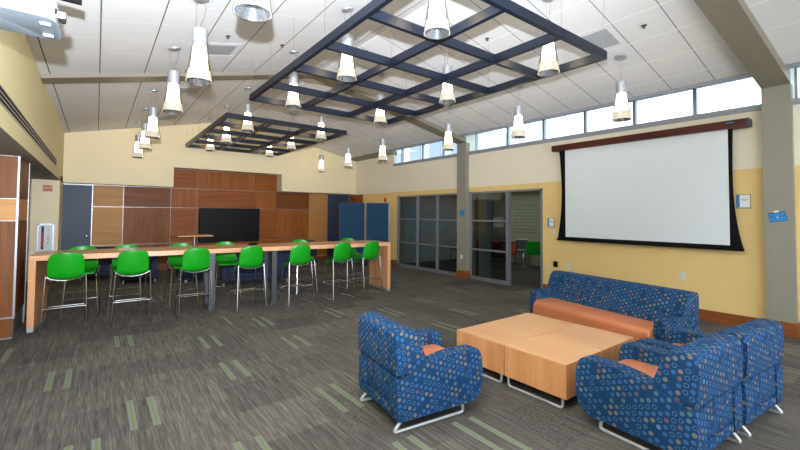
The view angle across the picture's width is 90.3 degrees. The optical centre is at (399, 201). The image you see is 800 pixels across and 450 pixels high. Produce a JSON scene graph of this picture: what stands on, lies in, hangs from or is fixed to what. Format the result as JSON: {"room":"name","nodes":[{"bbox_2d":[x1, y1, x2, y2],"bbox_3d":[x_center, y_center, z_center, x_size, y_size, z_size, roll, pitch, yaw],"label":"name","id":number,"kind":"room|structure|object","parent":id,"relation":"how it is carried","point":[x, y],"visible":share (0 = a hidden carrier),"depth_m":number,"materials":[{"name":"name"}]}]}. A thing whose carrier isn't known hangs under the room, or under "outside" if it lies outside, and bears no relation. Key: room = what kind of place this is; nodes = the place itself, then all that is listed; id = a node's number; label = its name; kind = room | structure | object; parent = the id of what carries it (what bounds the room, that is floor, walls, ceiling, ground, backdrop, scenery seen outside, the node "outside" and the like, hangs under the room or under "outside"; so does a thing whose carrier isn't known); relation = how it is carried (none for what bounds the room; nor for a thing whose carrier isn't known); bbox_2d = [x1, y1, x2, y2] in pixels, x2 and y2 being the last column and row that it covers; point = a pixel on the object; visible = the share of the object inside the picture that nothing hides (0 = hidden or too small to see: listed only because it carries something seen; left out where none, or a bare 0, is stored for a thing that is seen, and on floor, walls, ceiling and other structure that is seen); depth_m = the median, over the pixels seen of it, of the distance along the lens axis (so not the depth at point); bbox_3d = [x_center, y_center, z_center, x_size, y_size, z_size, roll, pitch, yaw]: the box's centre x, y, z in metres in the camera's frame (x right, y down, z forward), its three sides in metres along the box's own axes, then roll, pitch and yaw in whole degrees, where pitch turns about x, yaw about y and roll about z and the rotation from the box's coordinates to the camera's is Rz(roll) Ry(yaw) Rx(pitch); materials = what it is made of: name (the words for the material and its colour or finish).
{"room":"student lounge","nodes":[
{"label":"student lounge","id":0,"kind":"room"},
{"bbox_2d":[0,155,29,339],"bbox_3d":[-6.177,0.577,4.931,2.186,2.383,0.968,2,-2,-37],"label":"wood wall panel","id":1,"kind":"object","parent":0,"point":[14,170],"visible":1,"depth_m":5.19,"materials":[{"name":"brown wood"}]},
{"bbox_2d":[0,29,63,181],"bbox_3d":[-3.540,-1.331,3.412,0.200,1.365,16.060,2,-2,-37],"label":"wall","id":2,"kind":"structure","parent":0,"point":[20,74],"depth_m":4.71,"materials":[{"name":"yellow paint"}]},
{"bbox_2d":[0,84,56,165],"bbox_3d":[-4.533,-0.873,4.868,0.010,0.150,8.200,2,-2,-37],"label":"air vent","id":3,"kind":"object","parent":2,"relation":"in","point":[6,101],"visible":0.97,"depth_m":4.38,"materials":[{"name":"metal"}]},
{"bbox_2d":[0,127,59,179],"bbox_3d":[-4.396,-0.740,2.264,2.919,0.104,15.300,2,-2,-37],"label":"soffit","id":4,"kind":"object","parent":2,"relation":"attached to","point":[9,145],"depth_m":5.13,"materials":[{"name":"beige paint"}]},
{"bbox_2d":[0,0,66,39],"bbox_3d":[-2.199,-1.251,2.261,0.472,0.481,0.393,2,-2,-37],"label":"projector","id":5,"kind":"object","parent":2,"relation":"attached to","point":[37,18],"visible":1,"depth_m":2.25,"materials":[{"name":"white plastic"}]},
{"bbox_2d":[26,176,62,281],"bbox_3d":[-9.408,0.620,8.783,2.920,2.505,1.200,2,-2,-37],"label":"wall","id":6,"kind":"structure","parent":0,"point":[45,207],"depth_m":9.04,"materials":[{"name":"beige paint"}]},
{"bbox_2d":[36,223,53,252],"bbox_3d":[-8.046,0.837,9.026,0.290,0.665,0.056,2,-2,-37],"label":"fire extinguisher cabinet","id":7,"kind":"object","parent":6,"relation":"attached to","point":[45,232],"visible":0.95,"depth_m":9.03,"materials":[{"name":"metal"}]},
{"bbox_2d":[63,121,355,194],"bbox_3d":[-5.059,-1.458,12.668,8.600,2.199,0.490,2,-2,-37],"label":"wall","id":8,"kind":"structure","parent":0,"point":[103,157],"depth_m":11.40,"materials":[{"name":"beige paint"}]},
{"bbox_2d":[63,169,342,269],"bbox_3d":[-5.281,0.504,12.763,8.700,3.050,0.125,2,-2,-37],"label":"wall panels","id":9,"kind":"object","parent":8,"relation":"attached to","point":[140,216],"visible":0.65,"depth_m":11.97,"materials":[{"name":"brown wood"}]},
{"bbox_2d":[61,184,91,249],"bbox_3d":[-8.384,0.746,10.302,0.595,2.345,0.102,2,-2,-37],"label":"door","id":10,"kind":"structure","parent":9,"relation":"attached to","point":[77,199],"depth_m":10.31,"materials":[{"name":"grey paint"}]},
{"bbox_2d":[198,208,259,242],"bbox_3d":[-5.361,0.752,12.569,1.800,1.060,0.083,2,-2,-37],"label":"television","id":11,"kind":"object","parent":9,"relation":"attached to","point":[225,224],"visible":1,"depth_m":12.50,"materials":[{"name":"black glass"}]},
{"bbox_2d":[327,195,348,257],"bbox_3d":[-2.317,0.937,14.928,0.860,2.345,0.102,2,-2,-37],"label":"door","id":12,"kind":"structure","parent":9,"relation":"attached to","point":[333,200],"depth_m":14.81,"materials":[{"name":"blue paint"}]},
{"bbox_2d":[0,258,799,449],"bbox_3d":[0.014,1.911,6.502,15.200,0.102,16.800,2,-2,-37],"label":"floor","id":13,"kind":"structure","parent":0,"point":[279,376],"depth_m":4.01,"materials":[{"name":"carpet"}]},
{"bbox_2d":[39,252,87,336],"bbox_3d":[-4.697,1.251,5.598,0.508,1.095,0.477,2,-2,-37],"label":"bar stool","id":14,"kind":"object","parent":13,"relation":"on","point":[69,266],"visible":1,"depth_m":5.47,"materials":[{"name":"green plastic"}]},
{"bbox_2d":[60,246,100,320],"bbox_3d":[-5.087,1.274,6.356,0.508,1.095,0.477,2,-2,-36],"label":"bar stool","id":15,"kind":"object","parent":13,"relation":"on","point":[91,265],"visible":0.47,"depth_m":6.50,"materials":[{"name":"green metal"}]},
{"bbox_2d":[79,246,116,280],"bbox_3d":[-7.487,1.537,9.881,0.720,0.766,0.844,1,-2,-27],"label":"armchair","id":16,"kind":"object","parent":13,"relation":"on","point":[104,263],"visible":0.28,"depth_m":9.66,"materials":[{"name":"blue fabric"}]},
{"bbox_2d":[95,260,106,271],"bbox_3d":[-7.445,1.599,9.797,0.458,0.220,0.570,1,-2,-27],"label":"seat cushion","id":17,"kind":"object","parent":16,"relation":"on","point":[103,264],"depth_m":9.63,"materials":[{"name":"blue fabric"}]},
{"bbox_2d":[107,244,142,315],"bbox_3d":[-4.596,1.287,6.668,0.508,1.095,0.477,2,-2,-34],"label":"bar stool","id":18,"kind":"object","parent":13,"relation":"on","point":[113,266],"visible":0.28,"depth_m":6.68,"materials":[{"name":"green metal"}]},
{"bbox_2d":[111,250,151,327],"bbox_3d":[-4.059,1.270,6.022,0.508,1.095,0.477,2,-2,-37],"label":"bar stool","id":19,"kind":"object","parent":13,"relation":"on","point":[130,263],"visible":1,"depth_m":5.89,"materials":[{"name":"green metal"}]},
{"bbox_2d":[120,256,157,283],"bbox_3d":[-6.197,1.533,9.481,0.720,0.766,0.844,2,-2,-32],"label":"armchair","id":20,"kind":"object","parent":13,"relation":"on","point":[153,266],"visible":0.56,"depth_m":9.29,"materials":[{"name":"blue fabric"}]},
{"bbox_2d":[163,243,198,308],"bbox_3d":[-3.906,1.307,7.131,0.508,1.095,0.477,2,-2,-39],"label":"bar stool","id":21,"kind":"object","parent":13,"relation":"on","point":[175,261],"visible":0.41,"depth_m":7.13,"materials":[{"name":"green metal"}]},
{"bbox_2d":[174,248,212,319],"bbox_3d":[-3.342,1.288,6.442,0.508,1.095,0.477,2,-2,-39],"label":"bar stool","id":22,"kind":"object","parent":13,"relation":"on","point":[195,260],"visible":1,"depth_m":6.32,"materials":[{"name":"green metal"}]},
{"bbox_2d":[174,234,212,245],"bbox_3d":[-5.557,1.433,10.694,0.840,1.055,0.660,2,-2,-37],"label":"side table","id":23,"kind":"object","parent":13,"relation":"on","point":[194,236],"visible":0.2,"depth_m":10.59,"materials":[{"name":"brown wood"}]},
{"bbox_2d":[176,262,216,282],"bbox_3d":[-5.032,1.721,9.828,0.760,0.430,0.640,2,-3,-43],"label":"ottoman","id":24,"kind":"object","parent":13,"relation":"on","point":[184,276],"visible":0.38,"depth_m":9.51,"materials":[{"name":"blue fabric"}]},
{"bbox_2d":[26,240,390,332],"bbox_3d":[-2.876,1.348,7.355,5.800,1.045,0.862,2,-2,-33],"label":"bar table","id":25,"kind":"object","parent":13,"relation":"on","point":[38,262],"visible":0.64,"depth_m":6.75,"materials":[{"name":"brown wood"}]},
{"bbox_2d":[214,241,240,303],"bbox_3d":[-3.305,1.325,7.564,0.508,1.095,0.477,2,-2,-33],"label":"bar stool","id":26,"kind":"object","parent":13,"relation":"on","point":[223,259],"visible":0.8,"depth_m":7.65,"materials":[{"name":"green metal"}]},
{"bbox_2d":[229,246,266,312],"bbox_3d":[-2.638,1.308,6.904,0.508,1.095,0.477,2,-2,-40],"label":"bar stool","id":27,"kind":"object","parent":13,"relation":"on","point":[251,257],"visible":1,"depth_m":6.78,"materials":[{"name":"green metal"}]},
{"bbox_2d":[219,250,289,285],"bbox_3d":[-3.481,1.537,9.526,1.500,0.796,0.729,1,-2,-29],"label":"sofa","id":28,"kind":"object","parent":13,"relation":"on","point":[283,256],"visible":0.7,"depth_m":9.21,"materials":[{"name":"blue fabric"}]},
{"bbox_2d":[279,244,313,306],"bbox_3d":[-1.909,1.327,7.333,0.508,1.095,0.477,2,-2,-40],"label":"bar stool","id":29,"kind":"object","parent":13,"relation":"on","point":[299,254],"visible":1,"depth_m":7.21,"materials":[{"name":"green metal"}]},
{"bbox_2d":[287,239,317,294],"bbox_3d":[-2.042,1.359,8.364,0.508,1.095,0.477,2,-2,-38],"label":"bar stool","id":30,"kind":"object","parent":13,"relation":"on","point":[312,258],"visible":0.38,"depth_m":8.35,"materials":[{"name":"silver metal"}]},
{"bbox_2d":[321,242,354,300],"bbox_3d":[-1.230,1.349,7.877,0.508,1.095,0.477,2,-2,-42],"label":"bar stool","id":31,"kind":"object","parent":13,"relation":"on","point":[342,251],"visible":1,"depth_m":7.75,"materials":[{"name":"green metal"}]},
{"bbox_2d":[336,238,364,288],"bbox_3d":[-1.105,1.387,9.015,0.508,1.095,0.477,2,-2,-36],"label":"bar stool","id":32,"kind":"object","parent":13,"relation":"on","point":[353,254],"visible":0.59,"depth_m":9.07,"materials":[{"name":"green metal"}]},
{"bbox_2d":[338,202,389,266],"bbox_3d":[-1.153,1.050,12.713,1.645,2.010,0.292,1,-2,-13],"label":"divider","id":33,"kind":"object","parent":13,"relation":"on","point":[351,215],"visible":0.56,"depth_m":12.78,"materials":[{"name":"teal fabric"}]},
{"bbox_2d":[351,241,382,296],"bbox_3d":[-0.693,1.365,8.261,0.508,1.095,0.477,2,-2,-42],"label":"bar stool","id":34,"kind":"object","parent":13,"relation":"on","point":[371,249],"visible":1,"depth_m":8.14,"materials":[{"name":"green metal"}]},
{"bbox_2d":[358,311,482,433],"bbox_3d":[0.162,1.380,3.455,0.844,0.766,0.690,1,-2,-30],"label":"armchair","id":35,"kind":"object","parent":13,"relation":"on","point":[408,372],"visible":1,"depth_m":3.16,"materials":[{"name":"blue fabric"}]},
{"bbox_2d":[422,344,444,355],"bbox_3d":[0.241,1.446,3.499,0.570,0.220,0.428,1,-2,-30],"label":"seat cushion","id":36,"kind":"object","parent":35,"relation":"on","point":[428,349],"depth_m":3.67,"materials":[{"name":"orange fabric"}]},
{"bbox_2d":[477,241,494,269],"bbox_3d":[2.636,1.637,12.206,0.543,0.836,0.504,0,-2,13],"label":"chair","id":37,"kind":"object","parent":13,"relation":"on","point":[492,243],"visible":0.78,"depth_m":12.01,"materials":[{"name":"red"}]},
{"bbox_2d":[457,321,541,382],"bbox_3d":[1.069,1.602,4.294,0.647,0.388,0.634,2,-2,-37],"label":"coffee table","id":38,"kind":"object","parent":13,"relation":"on","point":[491,338],"visible":0.55,"depth_m":4.12,"materials":[{"name":"brown wood"}]},
{"bbox_2d":[499,242,516,269],"bbox_3d":[3.294,1.640,12.168,0.543,0.836,0.504,0,-2,13],"label":"chair","id":39,"kind":"object","parent":13,"relation":"on","point":[502,245],"visible":0.84,"depth_m":11.97,"materials":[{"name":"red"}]},
{"bbox_2d":[515,239,529,265],"bbox_3d":[3.956,1.677,13.170,0.543,0.836,0.504,-1,-3,43],"label":"chair","id":40,"kind":"object","parent":13,"relation":"on","point":[521,243],"visible":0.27,"depth_m":13.30,"materials":[{"name":"grey metal"}]},
{"bbox_2d":[522,241,540,268],"bbox_3d":[4.118,1.651,12.328,0.543,0.836,0.504,0,-2,3],"label":"chair","id":41,"kind":"object","parent":13,"relation":"on","point":[532,248],"visible":0.71,"depth_m":12.12,"materials":[{"name":"green plastic"}]},
{"bbox_2d":[496,313,574,333],"bbox_3d":[1.590,1.618,4.691,0.647,0.388,0.634,2,-2,-37],"label":"coffee table","id":42,"kind":"object","parent":13,"relation":"on","point":[537,323],"visible":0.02,"depth_m":4.67,"materials":[{"name":"brown wood"}]},
{"bbox_2d":[505,334,602,407],"bbox_3d":[1.459,1.588,3.783,0.647,0.388,0.634,2,-2,-37],"label":"coffee table","id":43,"kind":"object","parent":13,"relation":"on","point":[546,363],"visible":0.73,"depth_m":3.62,"materials":[{"name":"brown wood"}]},
{"bbox_2d":[544,324,633,361],"bbox_3d":[1.979,1.604,4.180,0.647,0.388,0.634,2,-2,-37],"label":"coffee table","id":44,"kind":"object","parent":13,"relation":"on","point":[610,343],"visible":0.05,"depth_m":4.11,"materials":[{"name":"brown wood"}]},
{"bbox_2d":[530,270,699,341],"bbox_3d":[2.637,1.438,5.200,0.729,0.796,1.930,1,-2,-27],"label":"sofa","id":45,"kind":"object","parent":13,"relation":"on","point":[636,310],"visible":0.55,"depth_m":4.95,"materials":[{"name":"blue fabric"}]},
{"bbox_2d":[533,297,653,341],"bbox_3d":[2.503,1.529,5.129,0.430,0.250,1.668,1,-2,-27],"label":"seat cushion","id":46,"kind":"object","parent":45,"relation":"on","point":[638,327],"depth_m":5.00,"materials":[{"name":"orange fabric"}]},
{"bbox_2d":[575,332,742,449],"bbox_3d":[1.962,1.379,3.049,0.780,0.766,0.844,2,-2,-33],"label":"armchair","id":47,"kind":"object","parent":13,"relation":"on","point":[688,396],"visible":1,"depth_m":2.75,"materials":[{"name":"blue fabric"}]},
{"bbox_2d":[618,359,658,377],"bbox_3d":[1.910,1.445,3.123,0.484,0.220,0.570,2,-2,-33],"label":"seat cushion","id":48,"kind":"object","parent":47,"relation":"on","point":[649,367],"depth_m":3.28,"materials":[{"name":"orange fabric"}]},
{"bbox_2d":[635,318,783,437],"bbox_3d":[2.678,1.398,3.494,0.780,0.766,0.844,2,-2,-31],"label":"armchair","id":49,"kind":"object","parent":13,"relation":"on","point":[762,340],"visible":0.52,"depth_m":3.16,"materials":[{"name":"blue fabric"}]},
{"bbox_2d":[25,0,799,161],"bbox_3d":[0.070,-2.270,6.206,8.880,1.066,16.080,2,-2,-37],"label":"ceiling","id":50,"kind":"structure","parent":0,"point":[678,49],"depth_m":5.98,"materials":[{"name":"tile"}]},
{"bbox_2d":[132,122,143,157],"bbox_3d":[-6.629,-1.565,10.083,0.268,0.913,0.268,2,-2,-37],"label":"pendant lamp","id":51,"kind":"object","parent":50,"relation":"hanging from","point":[137,153],"visible":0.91,"depth_m":10.02,"materials":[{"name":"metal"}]},
{"bbox_2d":[138,108,151,149],"bbox_3d":[-5.591,-1.603,8.737,0.268,0.915,0.268,2,-2,-37],"label":"pendant lamp","id":52,"kind":"object","parent":50,"relation":"hanging from","point":[145,144],"visible":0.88,"depth_m":8.67,"materials":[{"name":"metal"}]},
{"bbox_2d":[140,131,149,142],"bbox_3d":[-5.592,-1.403,8.731,0.172,0.255,0.172,2,-2,-37],"label":"diffuser","id":53,"kind":"object","parent":52,"relation":"attached to","point":[143,140],"depth_m":8.67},
{"bbox_2d":[144,89,159,138],"bbox_3d":[-4.613,-1.637,7.433,0.268,0.912,0.268,2,-2,-37],"label":"pendant lamp","id":54,"kind":"object","parent":50,"relation":"hanging from","point":[152,132],"visible":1,"depth_m":7.37,"materials":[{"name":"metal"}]},
{"bbox_2d":[147,117,157,130],"bbox_3d":[-4.614,-1.438,7.427,0.172,0.255,0.172,2,-2,-37],"label":"diffuser","id":55,"kind":"object","parent":54,"relation":"attached to","point":[152,124],"depth_m":7.37,"materials":[{"name":"glass"}]},
{"bbox_2d":[162,46,182,113],"bbox_3d":[-3.138,-1.690,5.515,0.268,0.914,0.268,2,-2,-37],"label":"pendant lamp","id":56,"kind":"object","parent":50,"relation":"hanging from","point":[172,105],"visible":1,"depth_m":5.46,"materials":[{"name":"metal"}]},
{"bbox_2d":[166,83,179,102],"bbox_3d":[-3.139,-1.491,5.509,0.172,0.255,0.172,2,-2,-37],"label":"diffuser","id":57,"kind":"object","parent":56,"relation":"attached to","point":[173,96],"depth_m":5.45,"materials":[{"name":"glass"}]},
{"bbox_2d":[179,86,205,93],"bbox_3d":[-4.168,-2.211,7.827,0.539,0.169,0.540,2,-2,-37],"label":"ceiling vent","id":58,"kind":"object","parent":50,"relation":"in","point":[181,90],"visible":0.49,"depth_m":7.84,"materials":[{"name":"white plastic"}]},
{"bbox_2d":[186,0,211,84],"bbox_3d":[-2.133,-1.728,4.242,0.268,0.920,0.268,2,-2,-37],"label":"pendant lamp","id":59,"kind":"object","parent":50,"relation":"hanging from","point":[198,73],"visible":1,"depth_m":4.18,"materials":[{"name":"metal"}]},
{"bbox_2d":[190,44,207,68],"bbox_3d":[-2.134,-1.525,4.235,0.172,0.255,0.172,2,-2,-37],"label":"diffuser","id":60,"kind":"object","parent":59,"relation":"attached to","point":[199,53],"depth_m":4.17,"materials":[{"name":"glass"}]},
{"bbox_2d":[206,42,242,55],"bbox_3d":[-2.670,-2.265,5.864,0.539,0.169,0.540,2,-2,-37],"label":"ceiling vent","id":61,"kind":"object","parent":50,"relation":"in","point":[223,50],"visible":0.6,"depth_m":5.86,"materials":[{"name":"white plastic"}]},
{"bbox_2d":[221,105,231,143],"bbox_3d":[-4.309,-1.920,9.888,0.268,0.941,0.268,2,-2,-37],"label":"pendant lamp","id":62,"kind":"object","parent":50,"relation":"hanging from","point":[226,139],"visible":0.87,"depth_m":9.82,"materials":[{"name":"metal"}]},
{"bbox_2d":[241,87,253,131],"bbox_3d":[-3.227,-1.957,8.437,0.268,0.937,0.268,2,-2,-37],"label":"pendant lamp","id":63,"kind":"object","parent":50,"relation":"hanging from","point":[247,126],"visible":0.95,"depth_m":8.38,"materials":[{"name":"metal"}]},
{"bbox_2d":[243,112,251,124],"bbox_3d":[-3.228,-1.747,8.431,0.172,0.255,0.172,2,-2,-37],"label":"diffuser","id":64,"kind":"object","parent":63,"relation":"attached to","point":[246,113],"depth_m":8.37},
{"bbox_2d":[233,0,271,21],"bbox_3d":[-1.025,-1.767,2.789,0.268,0.920,0.268,2,-2,-37],"label":"pendant lamp","id":65,"kind":"object","parent":50,"relation":"hanging from","point":[252,10],"visible":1,"depth_m":2.82,"materials":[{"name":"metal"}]},
{"bbox_2d":[40,72,465,143],"bbox_3d":[-1.790,-2.141,8.145,8.305,1.024,0.325,2,-2,-35],"label":"beam","id":66,"kind":"structure","parent":50,"relation":"attached to","point":[78,77],"depth_m":7.13,"materials":[{"name":"beige paint"}]},
{"bbox_2d":[185,86,346,155],"bbox_3d":[-3.645,-2.037,10.284,2.670,0.990,4.440,2,-2,-37],"label":"grid","id":67,"kind":"object","parent":50,"relation":"hanging from","point":[264,145],"visible":0.88,"depth_m":9.72,"materials":[{"name":"blue paint"}]},
{"bbox_2d":[285,50,300,108],"bbox_3d":[-1.749,-2.011,6.534,0.268,0.941,0.268,2,-2,-37],"label":"pendant lamp","id":68,"kind":"object","parent":50,"relation":"hanging from","point":[292,102],"visible":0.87,"depth_m":6.47,"materials":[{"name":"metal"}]},
{"bbox_2d":[288,83,298,98],"bbox_3d":[-1.750,-1.798,6.527,0.172,0.255,0.172,2,-2,-37],"label":"diffuser","id":69,"kind":"object","parent":68,"relation":"attached to","point":[291,95],"depth_m":6.46,"materials":[{"name":"glass"}]},
{"bbox_2d":[315,106,325,139],"bbox_3d":[-1.854,-1.961,9.359,0.268,1.023,0.268,2,-2,-37],"label":"pendant lamp","id":70,"kind":"object","parent":50,"relation":"hanging from","point":[320,135],"visible":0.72,"depth_m":9.29,"materials":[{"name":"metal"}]},
{"bbox_2d":[337,6,356,81],"bbox_3d":[-0.685,-2.050,5.158,0.268,0.943,0.268,2,-2,-37],"label":"pendant lamp","id":71,"kind":"object","parent":50,"relation":"hanging from","point":[346,72],"visible":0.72,"depth_m":5.09,"materials":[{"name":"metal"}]},
{"bbox_2d":[340,54,352,67],"bbox_3d":[-0.687,-1.836,5.151,0.172,0.255,0.172,2,-2,-37],"label":"diffuser","id":72,"kind":"object","parent":71,"relation":"attached to","point":[346,61],"depth_m":5.08,"materials":[{"name":"glass"}]},
{"bbox_2d":[344,134,351,166],"bbox_3d":[-1.539,-1.512,11.815,0.268,0.988,0.268,2,-2,-37],"label":"pendant lamp","id":73,"kind":"object","parent":50,"relation":"hanging from","point":[347,163],"visible":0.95,"depth_m":11.75,"materials":[{"name":"metal"}]},
{"bbox_2d":[374,72,386,124],"bbox_3d":[-0.378,-1.991,7.656,0.268,0.992,0.268,2,-2,-37],"label":"pendant lamp","id":74,"kind":"object","parent":50,"relation":"hanging from","point":[380,119],"visible":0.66,"depth_m":7.58,"materials":[{"name":"metal"}]},
{"bbox_2d":[378,124,386,160],"bbox_3d":[-0.453,-1.550,10.392,0.268,0.988,0.268,2,-2,-37],"label":"pendant lamp","id":75,"kind":"object","parent":50,"relation":"hanging from","point":[382,156],"visible":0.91,"depth_m":10.32,"materials":[{"name":"metal"}]},
{"bbox_2d":[249,0,606,124],"bbox_3d":[-0.006,-2.152,5.641,2.820,0.968,4.440,2,-2,-37],"label":"grid","id":76,"kind":"object","parent":50,"relation":"hanging from","point":[371,11],"visible":0.92,"depth_m":4.99,"materials":[{"name":"blue paint"}]},
{"bbox_2d":[424,0,449,38],"bbox_3d":[0.359,-2.090,3.855,0.268,0.952,0.268,2,-2,-37],"label":"pendant lamp","id":77,"kind":"object","parent":50,"relation":"hanging from","point":[437,24],"visible":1,"depth_m":3.78,"materials":[{"name":"metal"}]},
{"bbox_2d":[428,0,444,17],"bbox_3d":[0.358,-1.871,3.848,0.172,0.255,0.172,2,-2,-37],"label":"diffuser","id":78,"kind":"object","parent":77,"relation":"attached to","point":[437,8],"depth_m":3.78,"materials":[{"name":"glass"}]},
{"bbox_2d":[439,47,455,103],"bbox_3d":[0.736,-2.033,6.179,0.268,0.994,0.268,2,-2,-37],"label":"pendant lamp","id":79,"kind":"object","parent":50,"relation":"hanging from","point":[447,96],"visible":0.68,"depth_m":6.11,"materials":[{"name":"metal"}]},
{"bbox_2d":[442,83,452,92],"bbox_3d":[0.735,-1.793,6.172,0.172,0.255,0.172,2,-2,-37],"label":"diffuser","id":80,"kind":"object","parent":79,"relation":"attached to","point":[447,88],"depth_m":6.10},
{"bbox_2d":[442,106,453,150],"bbox_3d":[1.046,-1.588,8.593,0.268,0.966,0.268,2,-2,-37],"label":"pendant lamp","id":81,"kind":"object","parent":50,"relation":"hanging from","point":[447,146],"visible":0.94,"depth_m":8.53,"materials":[{"name":"metal"}]},
{"bbox_2d":[511,85,525,138],"bbox_3d":[2.130,-1.628,7.156,0.268,0.968,0.268,2,-2,-37],"label":"pendant lamp","id":82,"kind":"object","parent":50,"relation":"hanging from","point":[518,132],"visible":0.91,"depth_m":7.09,"materials":[{"name":"metal"}]},
{"bbox_2d":[514,115,522,129],"bbox_3d":[2.128,-1.402,7.149,0.172,0.255,0.172,2,-2,-37],"label":"diffuser","id":83,"kind":"object","parent":82,"relation":"attached to","point":[518,123],"depth_m":7.09,"materials":[{"name":"glass"}]},
{"bbox_2d":[538,0,559,75],"bbox_3d":[1.827,-2.057,4.899,0.268,0.974,0.268,2,-2,-37],"label":"pendant lamp","id":84,"kind":"object","parent":50,"relation":"hanging from","point":[548,66],"visible":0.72,"depth_m":4.83,"materials":[{"name":"metal"}]},
{"bbox_2d":[541,42,555,61],"bbox_3d":[1.825,-1.827,4.891,0.172,0.255,0.172,2,-2,-37],"label":"diffuser","id":85,"kind":"object","parent":84,"relation":"attached to","point":[548,51],"depth_m":4.83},
{"bbox_2d":[579,24,626,54],"bbox_3d":[2.773,-2.270,5.564,0.539,0.169,0.540,2,-2,-37],"label":"ceiling vent","id":86,"kind":"object","parent":50,"relation":"in","point":[603,38],"visible":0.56,"depth_m":5.50,"materials":[{"name":"white plastic"}]},
{"bbox_2d":[612,54,631,121],"bbox_3d":[3.233,-1.658,5.810,0.268,0.955,0.268,2,-2,-37],"label":"pendant lamp","id":87,"kind":"object","parent":50,"relation":"hanging from","point":[621,113],"visible":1,"depth_m":5.75,"materials":[{"name":"metal"}]},
{"bbox_2d":[615,93,627,110],"bbox_3d":[3.231,-1.438,5.803,0.172,0.255,0.172,2,-2,-37],"label":"diffuser","id":88,"kind":"object","parent":87,"relation":"attached to","point":[621,98],"depth_m":5.74,"materials":[{"name":"glass"}]},
{"bbox_2d":[694,0,790,88],"bbox_3d":[1.914,-2.259,3.291,8.303,1.054,0.310,2,-2,-35],"label":"beam","id":89,"kind":"structure","parent":50,"relation":"attached to","point":[733,20],"depth_m":4.87,"materials":[{"name":"beige paint"}]},
{"bbox_2d":[403,195,456,263],"bbox_3d":[1.335,0.825,14.334,3.660,2.600,0.100,2,-2,-37],"label":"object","id":90,"kind":"structure","parent":0,"point":[448,203],"depth_m":14.04,"materials":[{"name":"glass"}]},
{"bbox_2d":[476,191,540,265],"bbox_3d":[3.337,0.753,11.712,3.660,2.600,7.800,2,-2,-37],"label":"wall","id":91,"kind":"structure","parent":0,"point":[518,199],"depth_m":13.64,"materials":[{"name":"paint"}]},
{"bbox_2d":[349,104,799,321],"bbox_3d":[3.217,0.009,8.841,0.406,3.900,16.550,2,-2,-37],"label":"wall","id":92,"kind":"structure","parent":0,"point":[732,282],"depth_m":7.23,"materials":[{"name":"yellow paint"}]},
{"bbox_2d":[394,140,444,161],"bbox_3d":[0.718,-1.521,12.336,0.080,0.550,3.780,2,-2,-37],"label":"window","id":93,"kind":"structure","parent":92,"relation":"in","point":[443,141],"depth_m":12.31,"materials":[{"name":"metal"}]},
{"bbox_2d":[397,193,456,275],"bbox_3d":[0.779,0.919,11.731,0.114,2.235,2.740,2,-2,-37],"label":"window","id":94,"kind":"structure","parent":92,"relation":"in","point":[417,266],"depth_m":11.97,"materials":[{"name":"glass"}]},
{"bbox_2d":[456,133,478,278],"bbox_3d":[1.801,0.075,10.574,0.515,3.860,0.355,2,-2,-37],"label":"column","id":95,"kind":"structure","parent":92,"relation":"attached to","point":[462,271],"depth_m":10.39,"materials":[{"name":"beige paint"}]},
{"bbox_2d":[479,193,490,277],"bbox_3d":[2.175,0.797,10.214,0.160,2.400,0.270,2,-2,-37],"label":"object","id":96,"kind":"structure","parent":92,"relation":"attached to","point":[484,199],"depth_m":10.13,"materials":[{"name":"glass"}]},
{"bbox_2d":[469,188,542,287],"bbox_3d":[2.484,0.858,9.498,0.114,2.235,2.120,2,-2,-37],"label":"window","id":97,"kind":"structure","parent":92,"relation":"in","point":[507,281],"depth_m":9.40,"materials":[{"name":"metal"}]},
{"bbox_2d":[390,259,756,325],"bbox_3d":[3.346,1.857,8.260,0.015,0.170,15.550,2,-2,-37],"label":"baseboard","id":98,"kind":"structure","parent":92,"relation":"attached to","point":[707,315],"depth_m":6.14,"materials":[{"name":"brown wood"}]},
{"bbox_2d":[393,98,799,165],"bbox_3d":[4.087,-1.330,7.720,0.410,0.084,13.655,2,-2,-37],"label":"trim","id":99,"kind":"structure","parent":92,"relation":"attached to","point":[795,101],"depth_m":7.38,"materials":[{"name":"grey paint"}]},
{"bbox_2d":[475,77,749,149],"bbox_3d":[3.794,-1.631,8.307,0.080,0.550,5.860,2,-2,-37],"label":"window","id":100,"kind":"structure","parent":92,"relation":"in","point":[695,90],"depth_m":8.21,"materials":[{"name":"metal"}]},
{"bbox_2d":[551,117,751,251],"bbox_3d":[4.176,-0.205,7.078,0.219,1.955,3.185,2,-2,-37],"label":"projection screen","id":101,"kind":"object","parent":92,"relation":"attached to","point":[673,187],"visible":1,"depth_m":6.81,"materials":[{"name":"white fabric"}]},
{"bbox_2d":[736,194,750,208],"bbox_3d":[5.152,0.003,5.965,0.017,0.210,0.165,2,-2,-37],"label":"notice","id":102,"kind":"object","parent":92,"relation":"attached to","point":[742,201],"visible":1,"depth_m":5.96,"materials":[{"name":"paper"}]},
{"bbox_2d":[761,68,799,338],"bbox_3d":[5.500,-0.057,5.728,0.515,3.860,0.340,2,-2,-37],"label":"column","id":103,"kind":"structure","parent":92,"relation":"attached to","point":[781,285],"depth_m":5.56,"materials":[{"name":"beige paint"}]},
{"bbox_2d":[768,211,787,221],"bbox_3d":[5.295,0.212,5.578,0.008,0.168,0.208,2,-2,-37],"label":"sign","id":104,"kind":"object","parent":103,"relation":"attached to","point":[777,216],"visible":1,"depth_m":5.58,"materials":[{"name":"plastic"}]},
{"label":"outside","id":105,"kind":"structure","parent":0,"visible":0},
{"bbox_3d":[18.036,3.180,32.555,51.700,0.100,90.000,2,-2,-37],"label":"ground","id":106,"kind":"structure","parent":105,"visible":0},
{"bbox_2d":[396,131,536,162],"bbox_3d":[2.958,-0.706,33.106,7.200,7.500,15.000,2,-2,-37],"label":"neighbouring building","id":107,"kind":"structure","parent":106,"relation":"on","point":[490,139],"depth_m":27.77,"materials":[{"name":"metal"}]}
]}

